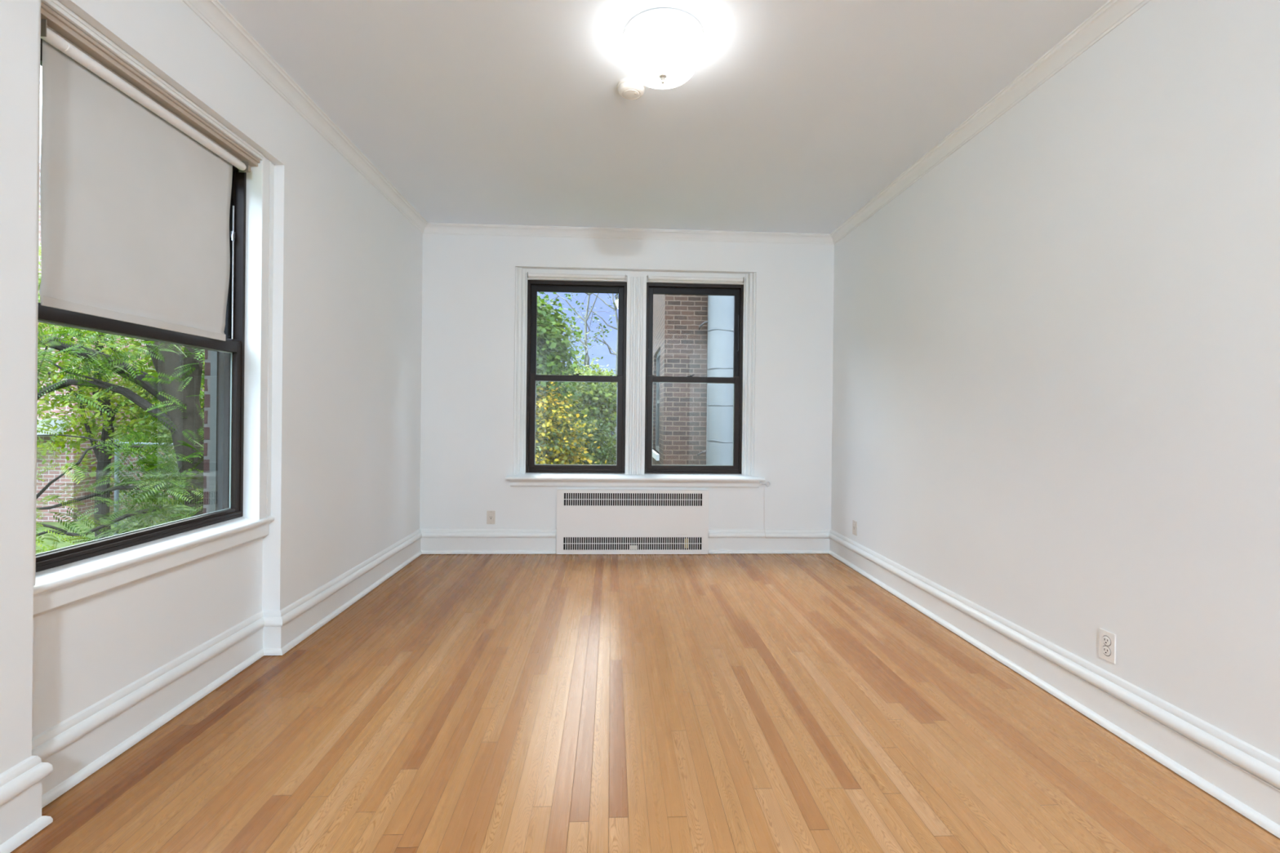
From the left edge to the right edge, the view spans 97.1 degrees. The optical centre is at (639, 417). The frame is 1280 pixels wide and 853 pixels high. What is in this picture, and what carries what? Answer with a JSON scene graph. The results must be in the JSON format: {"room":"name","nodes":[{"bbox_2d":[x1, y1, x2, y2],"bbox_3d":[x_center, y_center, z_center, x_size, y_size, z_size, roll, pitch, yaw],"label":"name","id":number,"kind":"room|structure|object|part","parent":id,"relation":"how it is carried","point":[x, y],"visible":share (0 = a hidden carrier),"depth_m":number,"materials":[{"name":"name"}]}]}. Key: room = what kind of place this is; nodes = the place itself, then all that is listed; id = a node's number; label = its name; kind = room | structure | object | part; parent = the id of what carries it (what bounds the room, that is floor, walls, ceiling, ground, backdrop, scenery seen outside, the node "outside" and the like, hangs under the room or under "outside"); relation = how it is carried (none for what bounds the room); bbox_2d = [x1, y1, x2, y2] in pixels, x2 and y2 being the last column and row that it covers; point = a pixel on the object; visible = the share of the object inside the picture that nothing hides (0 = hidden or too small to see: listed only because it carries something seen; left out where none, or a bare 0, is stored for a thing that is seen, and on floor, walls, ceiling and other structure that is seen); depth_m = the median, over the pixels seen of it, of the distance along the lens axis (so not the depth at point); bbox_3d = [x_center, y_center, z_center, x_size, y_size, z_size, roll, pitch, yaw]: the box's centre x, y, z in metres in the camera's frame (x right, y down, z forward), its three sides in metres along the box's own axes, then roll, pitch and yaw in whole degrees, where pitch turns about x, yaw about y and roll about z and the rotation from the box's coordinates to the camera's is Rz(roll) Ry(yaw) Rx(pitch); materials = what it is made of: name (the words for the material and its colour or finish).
{"room":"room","nodes":[
{"label":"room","id":0,"kind":"room"},
{"bbox_2d":[0,0,422,773],"bbox_3d":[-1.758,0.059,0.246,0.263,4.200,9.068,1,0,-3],"label":"wall","id":1,"kind":"structure","parent":0,"point":[347,282],"depth_m":2.60,"materials":[{"name":"paint"}]},
{"bbox_2d":[32,0,274,617],"bbox_3d":[-1.848,-0.325,2.166,0.200,1.823,1.185,1,0,-3],"label":"window","id":2,"kind":"structure","parent":1,"relation":"in","point":[239,513],"depth_m":2.51,"materials":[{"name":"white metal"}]},
{"bbox_3d":[-1.805,-0.369,1.600,0.147,1.730,0.050,1,0,-3],"label":"casing","id":3,"kind":"part","parent":2,"relation":"part of","materials":[{"name":"paint"}]},
{"bbox_3d":[-1.891,-0.726,2.138,0.030,0.851,0.998,1,0,-3],"label":"sash","id":4,"kind":"part","parent":2,"relation":"part of","materials":[{"name":"black metal"}]},
{"bbox_3d":[-1.853,0.044,2.142,0.040,0.808,0.998,1,0,-3],"label":"sash","id":5,"kind":"part","parent":2,"relation":"part of","materials":[{"name":"brown metal"}]},
{"bbox_2d":[39,18,248,341],"bbox_3d":[-1.792,-0.752,2.120,0.042,0.836,0.932,1,0,-3],"label":"roller blind","id":6,"kind":"object","parent":2,"relation":"attached to","point":[135,206],"visible":0.99,"depth_m":1.97,"materials":[{"name":"fabric"}]},
{"bbox_3d":[-1.757,-1.223,2.144,0.024,0.025,1.034,1,0,-3],"label":"head casing","id":7,"kind":"part","parent":2,"relation":"part of","materials":[{"name":"paint"}]},
{"bbox_3d":[-1.837,0.510,2.168,0.160,0.089,1.185,1,0,-3],"label":"sill","id":8,"kind":"part","parent":2,"relation":"part of","materials":[{"name":"paint"}]},
{"bbox_3d":[-1.932,-0.351,2.137,0.028,1.670,1.042,1,0,-3],"label":"brick mould","id":9,"kind":"part","parent":2,"relation":"part of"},
{"bbox_3d":[-1.894,-0.674,2.626,0.014,0.625,0.018,1,0,-3],"label":"balance rod","id":10,"kind":"part","parent":2,"relation":"part of","materials":[{"name":"metal"}]},
{"bbox_3d":[-1.861,-0.372,2.708,0.147,1.732,0.100,1,0,-3],"label":"casing","id":11,"kind":"part","parent":2,"relation":"part of","materials":[{"name":"paint"}]},
{"bbox_2d":[0,528,422,852],"bbox_3d":[-1.670,1.052,0.353,0.115,0.208,8.868,1,0,-3],"label":"baseboard","id":12,"kind":"structure","parent":1,"relation":"attached to","point":[66,753],"depth_m":2.10,"materials":[{"name":"paint"}]},
{"bbox_2d":[419,233,834,535],"bbox_3d":[-0.238,-0.222,4.997,3.845,2.780,0.270,1,0,-3],"label":"wall","id":13,"kind":"structure","parent":0,"point":[467,424],"depth_m":4.84,"materials":[{"name":"paint"}]},
{"bbox_2d":[486,511,495,524],"bbox_3d":[-1.268,0.848,4.808,0.070,0.114,0.009,1,0,-3],"label":"wall outlet","id":14,"kind":"object","parent":13,"relation":"attached to","point":[491,515],"visible":1,"depth_m":4.81,"materials":[{"name":"beige paint"}]},
{"bbox_2d":[488,513,493,521],"bbox_3d":[-1.268,0.848,4.805,0.033,0.067,0.004,1,0,-3],"label":"receptacle","id":15,"kind":"object","parent":14,"relation":"attached to","point":[491,515],"depth_m":4.80,"materials":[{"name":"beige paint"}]},
{"bbox_2d":[527,271,626,280],"bbox_3d":[-0.547,-1.225,4.903,0.846,0.051,0.042,1,0,-3],"label":"roller blind","id":16,"kind":"object","parent":13,"relation":"attached to","point":[531,276],"visible":1,"depth_m":4.90,"materials":[{"name":"fabric"}]},
{"bbox_2d":[420,528,831,554],"bbox_3d":[-0.095,1.063,4.857,3.545,0.208,0.030,1,0,-3],"label":"baseboard","id":17,"kind":"structure","parent":13,"relation":"attached to","point":[433,541],"depth_m":4.82,"materials":[{"name":"paint"}]},
{"bbox_3d":[-1.291,1.050,4.796,1.149,0.208,0.030,1,0,-3],"label":"baseboard","id":18,"kind":"part","parent":17,"relation":"part of","materials":[{"name":"paint"}]},
{"bbox_3d":[1.134,1.077,4.918,1.085,0.208,0.030,1,0,-3],"label":"baseboard","id":19,"kind":"part","parent":17,"relation":"part of","materials":[{"name":"paint"}]},
{"bbox_2d":[505,266,764,487],"bbox_3d":[-0.025,-0.343,4.930,2.206,1.876,0.285,1,0,-3],"label":"window surround","id":20,"kind":"object","parent":13,"relation":"attached to","point":[634,476],"visible":0.95,"depth_m":4.92,"materials":[{"name":"paint"}]},
{"bbox_3d":[-1.032,-0.396,4.926,0.091,1.791,0.190,1,0,-3],"label":"casing","id":21,"kind":"part","parent":20,"relation":"part of","materials":[{"name":"paint"}]},
{"bbox_2d":[525,280,626,473],"bbox_3d":[-0.557,-0.358,4.986,0.865,1.682,0.089,1,0,-3],"label":"window","id":22,"kind":"structure","parent":20,"relation":"in","point":[534,286],"depth_m":4.96,"materials":[{"name":"brown metal"}]},
{"bbox_3d":[-0.560,0.042,4.962,0.815,0.848,0.040,1,0,-3],"label":"sash","id":23,"kind":"part","parent":22,"relation":"part of","materials":[{"name":"brown metal"}]},
{"bbox_3d":[-0.554,-0.741,5.008,0.815,0.842,0.030,1,0,-3],"label":"sash","id":24,"kind":"part","parent":22,"relation":"part of","materials":[{"name":"black metal"}]},
{"bbox_3d":[-0.033,0.529,4.891,2.206,0.084,0.205,1,0,-3],"label":"window sill","id":25,"kind":"part","parent":20,"relation":"part of","materials":[{"name":"paint"}]},
{"bbox_3d":[-0.032,-1.236,5.001,2.038,0.090,0.138,1,0,-3],"label":"head casing","id":26,"kind":"part","parent":20,"relation":"part of","materials":[{"name":"paint"}]},
{"bbox_2d":[644,282,743,474],"bbox_3d":[0.476,-0.348,5.038,0.866,1.684,0.089,1,0,-3],"label":"window","id":27,"kind":"structure","parent":20,"relation":"in","point":[657,288],"depth_m":5.02,"materials":[{"name":"brown metal"}]},
{"bbox_3d":[0.473,0.052,5.014,0.820,0.850,0.040,1,0,-3],"label":"sash","id":28,"kind":"part","parent":27,"relation":"part of","materials":[{"name":"brown metal"}]},
{"bbox_3d":[0.479,-0.734,5.060,0.820,0.842,0.030,1,0,-3],"label":"sash","id":29,"kind":"part","parent":27,"relation":"part of","materials":[{"name":"black metal"}]},
{"bbox_3d":[0.878,-0.758,5.057,0.018,0.327,0.009,1,0,-37],"label":"balance cord","id":30,"kind":"part","parent":27,"relation":"part of","materials":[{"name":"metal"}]},
{"bbox_3d":[0.954,-0.374,5.027,0.087,1.791,0.190,1,0,-3],"label":"casing","id":31,"kind":"part","parent":20,"relation":"part of","materials":[{"name":"paint"}]},
{"bbox_2d":[759,481,770,487],"bbox_3d":[1.068,0.577,4.914,0.136,0.051,0.030,1,0,-3],"label":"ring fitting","id":32,"kind":"object","parent":20,"relation":"attached to","point":[760,483],"visible":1,"depth_m":4.91,"materials":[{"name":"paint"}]},
{"bbox_2d":[647,275,744,284],"bbox_3d":[0.490,-1.214,4.955,0.846,0.051,0.042,1,0,-3],"label":"roller blind","id":33,"kind":"object","parent":13,"relation":"attached to","point":[651,278],"visible":1,"depth_m":4.95,"materials":[{"name":"fabric"}]},
{"bbox_2d":[10,553,1279,852],"bbox_3d":[0.099,1.239,0.477,4.095,0.120,9.338,1,0,-3],"label":"floor","id":34,"kind":"structure","parent":0,"point":[710,703],"depth_m":2.07,"materials":[{"name":"brown wood"}]},
{"bbox_2d":[555,488,708,554],"bbox_3d":[-0.060,0.893,4.850,1.301,0.548,0.044,1,0,-3],"label":"cover","id":35,"kind":"object","parent":34,"relation":"on","point":[589,521],"visible":1,"depth_m":4.84,"materials":[{"name":"metal"}]},
{"bbox_2d":[563,537,701,550],"bbox_3d":[-0.060,1.076,4.833,1.182,0.108,0.005,1,0,-3],"label":"grille","id":36,"kind":"object","parent":35,"relation":"attached to","point":[686,543],"depth_m":4.83,"materials":[{"name":"metal"}]},
{"bbox_2d":[564,493,702,506],"bbox_3d":[-0.056,0.699,4.832,1.182,0.107,0.005,1,0,-3],"label":"grille","id":37,"kind":"object","parent":35,"relation":"attached to","point":[566,499],"depth_m":4.83,"materials":[{"name":"metal"}]},
{"bbox_2d":[217,0,1108,233],"bbox_3d":[0.132,-1.701,0.473,4.095,0.200,9.338,1,0,-3],"label":"ceiling","id":38,"kind":"structure","parent":0,"point":[792,116],"depth_m":2.81,"materials":[{"name":"paint"}]},
{"bbox_2d":[617,77,645,99],"bbox_3d":[-0.042,-1.583,2.733,0.138,0.047,0.138,1,0,-3],"label":"smoke detector","id":39,"kind":"object","parent":38,"relation":"attached to","point":[629,88],"visible":0.98,"depth_m":2.70,"materials":[{"name":"white plastic"}]},
{"bbox_2d":[622,8,704,88],"bbox_3d":[0.097,-1.504,2.377,0.345,0.200,0.345,1,0,-3],"label":"ceiling lamp","id":40,"kind":"object","parent":38,"relation":"attached to","point":[663,48],"visible":1,"depth_m":2.27,"materials":[{"name":"white glass"}]},
{"bbox_2d":[831,0,1279,759],"bbox_3d":[2.035,-0.190,0.572,0.250,2.780,9.338,1,0,-3],"label":"wall","id":41,"kind":"structure","parent":0,"point":[1056,348],"depth_m":2.23,"materials":[{"name":"paint"}]},
{"bbox_2d":[182,0,1150,244],"bbox_3d":[0.157,-1.565,0.439,3.545,0.072,8.868,1,0,-3],"label":"crown molding","id":42,"kind":"structure","parent":41,"relation":"attached to","point":[213,13],"depth_m":3.12,"materials":[{"name":"paint"}]},
{"bbox_2d":[852,520,857,535],"bbox_3d":[1.697,0.871,4.471,0.009,0.114,0.070,1,0,-3],"label":"wall outlet","id":43,"kind":"object","parent":41,"relation":"attached to","point":[854,522],"visible":1,"depth_m":4.46,"materials":[{"name":"beige paint"}]},
{"bbox_2d":[853,523,855,532],"bbox_3d":[1.695,0.871,4.471,0.004,0.067,0.033,1,0,-3],"label":"receptacle","id":44,"kind":"object","parent":43,"relation":"attached to","point":[854,524],"depth_m":4.47,"materials":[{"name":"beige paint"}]},
{"bbox_2d":[764,485,1279,791],"bbox_3d":[1.591,0.835,0.570,0.584,0.463,8.759,1,0,-3],"label":"cable","id":45,"kind":"object","parent":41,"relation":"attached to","point":[1086,682],"visible":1,"depth_m":2.28,"materials":[{"name":"white plastic"}]},
{"bbox_2d":[828,529,1279,838],"bbox_3d":[1.883,1.091,0.532,0.030,0.208,8.868,1,0,-3],"label":"baseboard","id":46,"kind":"structure","parent":41,"relation":"attached to","point":[1258,802],"depth_m":2.17,"materials":[{"name":"paint"}]},
{"bbox_2d":[1098,627,1115,664],"bbox_3d":[1.812,0.885,2.193,0.009,0.114,0.070,1,0,-3],"label":"wall outlet","id":47,"kind":"object","parent":41,"relation":"attached to","point":[1107,640],"visible":1,"depth_m":2.19,"materials":[{"name":"white plastic"}]},
{"bbox_2d":[1102,646,1110,655],"bbox_3d":[1.810,0.905,2.193,0.004,0.025,0.034,1,0,-3],"label":"receptacle","id":48,"kind":"object","parent":47,"relation":"attached to","point":[1105,650],"depth_m":2.19,"materials":[{"name":"white plastic"}]},
{"bbox_2d":[1102,636,1110,644],"bbox_3d":[1.810,0.866,2.193,0.004,0.025,0.034,1,0,-3],"label":"receptacle","id":49,"kind":"object","parent":47,"relation":"attached to","point":[1105,640],"depth_m":2.19,"materials":[{"name":"white plastic"}]},
{"label":"outside","id":50,"kind":"structure","parent":0,"visible":0},
{"bbox_2d":[35,443,609,553],"bbox_3d":[-6.281,2.172,24.829,70.000,0.200,39.782,1,0,-3],"label":"ground","id":51,"kind":"structure","parent":50,"point":[60,544],"depth_m":10.29,"materials":[{"name":"green plant"}]},
{"bbox_2d":[35,403,98,554],"bbox_3d":[-6.105,0.850,5.550,2.482,2.535,1.485,1,0,30],"label":"feathery shrub","id":52,"kind":"object","parent":51,"relation":"on","point":[44,407],"visible":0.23,"depth_m":5.88,"materials":[{"name":"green plant"}]},
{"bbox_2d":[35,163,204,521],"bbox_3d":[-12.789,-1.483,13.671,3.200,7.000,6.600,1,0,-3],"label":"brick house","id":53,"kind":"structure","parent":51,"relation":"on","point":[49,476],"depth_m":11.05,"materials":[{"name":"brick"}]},
{"bbox_2d":[35,273,204,540],"bbox_3d":[-5.604,-0.490,6.214,3.602,5.225,1.942,1,0,-23],"label":"feathery tree","id":54,"kind":"object","parent":51,"relation":"on","point":[179,371],"visible":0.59,"depth_m":6.12,"materials":[{"name":"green plant"}]},
{"bbox_2d":[36,205,204,539],"bbox_3d":[-8.126,-0.577,8.466,4.676,5.320,3.127,1,0,-13],"label":"tree","id":55,"kind":"object","parent":51,"relation":"on","point":[103,460],"visible":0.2,"depth_m":8.40,"materials":[{"name":"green plant"}]},
{"bbox_2d":[40,338,204,526],"bbox_3d":[-8.688,-0.148,12.088,8.145,5.666,3.708,1,0,4],"label":"tree","id":56,"kind":"object","parent":51,"relation":"on","point":[94,468],"visible":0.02,"depth_m":11.42,"materials":[{"name":"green plant"}]},
{"bbox_2d":[47,440,204,543],"bbox_3d":[-4.666,1.080,5.976,1.706,2.095,2.248,1,0,41],"label":"feathery shrub","id":57,"kind":"object","parent":51,"relation":"on","point":[117,528],"visible":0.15,"depth_m":5.58,"materials":[{"name":"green plant"}]},
{"bbox_2d":[88,337,204,519],"bbox_3d":[-6.302,-0.110,9.111,3.665,4.436,2.686,1,0,-20],"label":"tree","id":58,"kind":"object","parent":51,"relation":"on","point":[148,399],"visible":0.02,"depth_m":8.42,"materials":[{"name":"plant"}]},
{"bbox_2d":[113,439,184,535],"bbox_3d":[-5.335,1.210,7.231,3.450,1.802,0.048,1,0,11],"label":"fence","id":59,"kind":"object","parent":51,"relation":"on","point":[117,495],"visible":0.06,"depth_m":7.52,"materials":[{"name":"metal"}]},
{"bbox_3d":[-7.003,1.190,7.560,0.048,1.800,0.050,1,0,-3],"label":"post","id":60,"kind":"part","parent":59,"relation":"part of","materials":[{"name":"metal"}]},
{"bbox_3d":[-5.325,0.359,7.230,3.400,0.038,0.040,1,0,11],"label":"rail","id":61,"kind":"part","parent":59,"relation":"part of","materials":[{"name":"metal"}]},
{"bbox_2d":[536,292,592,416],"bbox_3d":[-2.163,-0.006,8.249,3.051,4.345,2.434,1,0,4],"label":"maple tree","id":62,"kind":"object","parent":51,"relation":"on","point":[548,340],"visible":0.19,"depth_m":7.95,"materials":[{"name":"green plant"}]},
{"bbox_2d":[537,325,599,448],"bbox_3d":[-4.277,-0.610,17.336,6.443,5.482,4.474,1,0,-19],"label":"tree","id":63,"kind":"object","parent":51,"relation":"on","point":[597,358],"visible":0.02,"depth_m":17.41,"materials":[{"name":"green plant"}]},
{"bbox_2d":[535,381,610,464],"bbox_3d":[-1.434,0.791,7.658,1.950,2.736,1.598,1,0,-34],"label":"bush","id":64,"kind":"object","parent":51,"relation":"on","point":[553,448],"visible":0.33,"depth_m":7.47,"materials":[{"name":"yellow plant"}]},
{"bbox_2d":[536,358,615,463],"bbox_3d":[-1.694,0.200,19.415,4.155,4.925,3.992,1,0,-38],"label":"tree","id":65,"kind":"object","parent":51,"relation":"on","point":[592,362],"visible":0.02,"depth_m":19.36,"materials":[{"name":"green plant"}]},
{"bbox_2d":[535,359,617,462],"bbox_3d":[-1.099,0.565,9.913,2.551,3.196,2.048,1,0,-19],"label":"maple tree","id":66,"kind":"object","parent":51,"relation":"on","point":[601,397],"visible":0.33,"depth_m":9.52,"materials":[{"name":"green plant"}]},
{"bbox_2d":[544,293,612,407],"bbox_3d":[-1.607,-1.275,14.545,2.562,6.833,2.914,1,0,-33],"label":"bare tree","id":67,"kind":"object","parent":51,"relation":"on","point":[586,317],"visible":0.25,"depth_m":14.92,"materials":[{"name":"grey plant"}]},
{"bbox_2d":[546,413,616,464],"bbox_3d":[-0.792,1.041,8.909,1.566,2.249,1.316,1,0,-25],"label":"shrub","id":68,"kind":"object","parent":51,"relation":"on","point":[606,450],"visible":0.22,"depth_m":8.72,"materials":[{"name":"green plant"}]},
{"bbox_2d":[565,293,618,463],"bbox_3d":[-0.775,-1.265,15.342,2.324,6.840,3.215,1,0,-38],"label":"bare tree","id":69,"kind":"object","parent":51,"relation":"on","point":[616,304],"visible":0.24,"depth_m":15.46,"materials":[{"name":"grey plant"}]},
{"bbox_2d":[587,369,616,464],"bbox_3d":[-0.608,0.554,12.290,2.084,3.210,1.900,1,0,18],"label":"tree","id":70,"kind":"object","parent":51,"relation":"on","point":[614,441],"visible":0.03,"depth_m":12.05,"materials":[{"name":"green plant"}]},
{"bbox_2d":[652,293,707,465],"bbox_3d":[3.149,-3.307,13.368,6.050,11.000,9.000,1,0,-3],"label":"brick building","id":71,"kind":"structure","parent":51,"relation":"on","point":[679,427],"depth_m":8.75,"materials":[{"name":"brown brick"}]},
{"bbox_3d":[0.310,0.667,10.220,0.150,0.100,1.540,1,0,-3],"label":"stone sill","id":72,"kind":"part","parent":71,"relation":"part of","materials":[{"name":"white stone"}]},
{"bbox_3d":[0.383,-0.297,10.222,0.004,1.670,1.180,1,0,-3],"label":"pane","id":73,"kind":"part","parent":71,"relation":"part of","materials":[{"name":"black glass"}]},
{"bbox_2d":[697,295,733,465],"bbox_3d":[1.200,-3.321,8.535,0.542,11.000,0.452,1,0,-3],"label":"duct","id":74,"kind":"object","parent":71,"relation":"attached to","point":[719,433],"visible":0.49,"depth_m":8.34,"materials":[{"name":"metal"}]}
]}

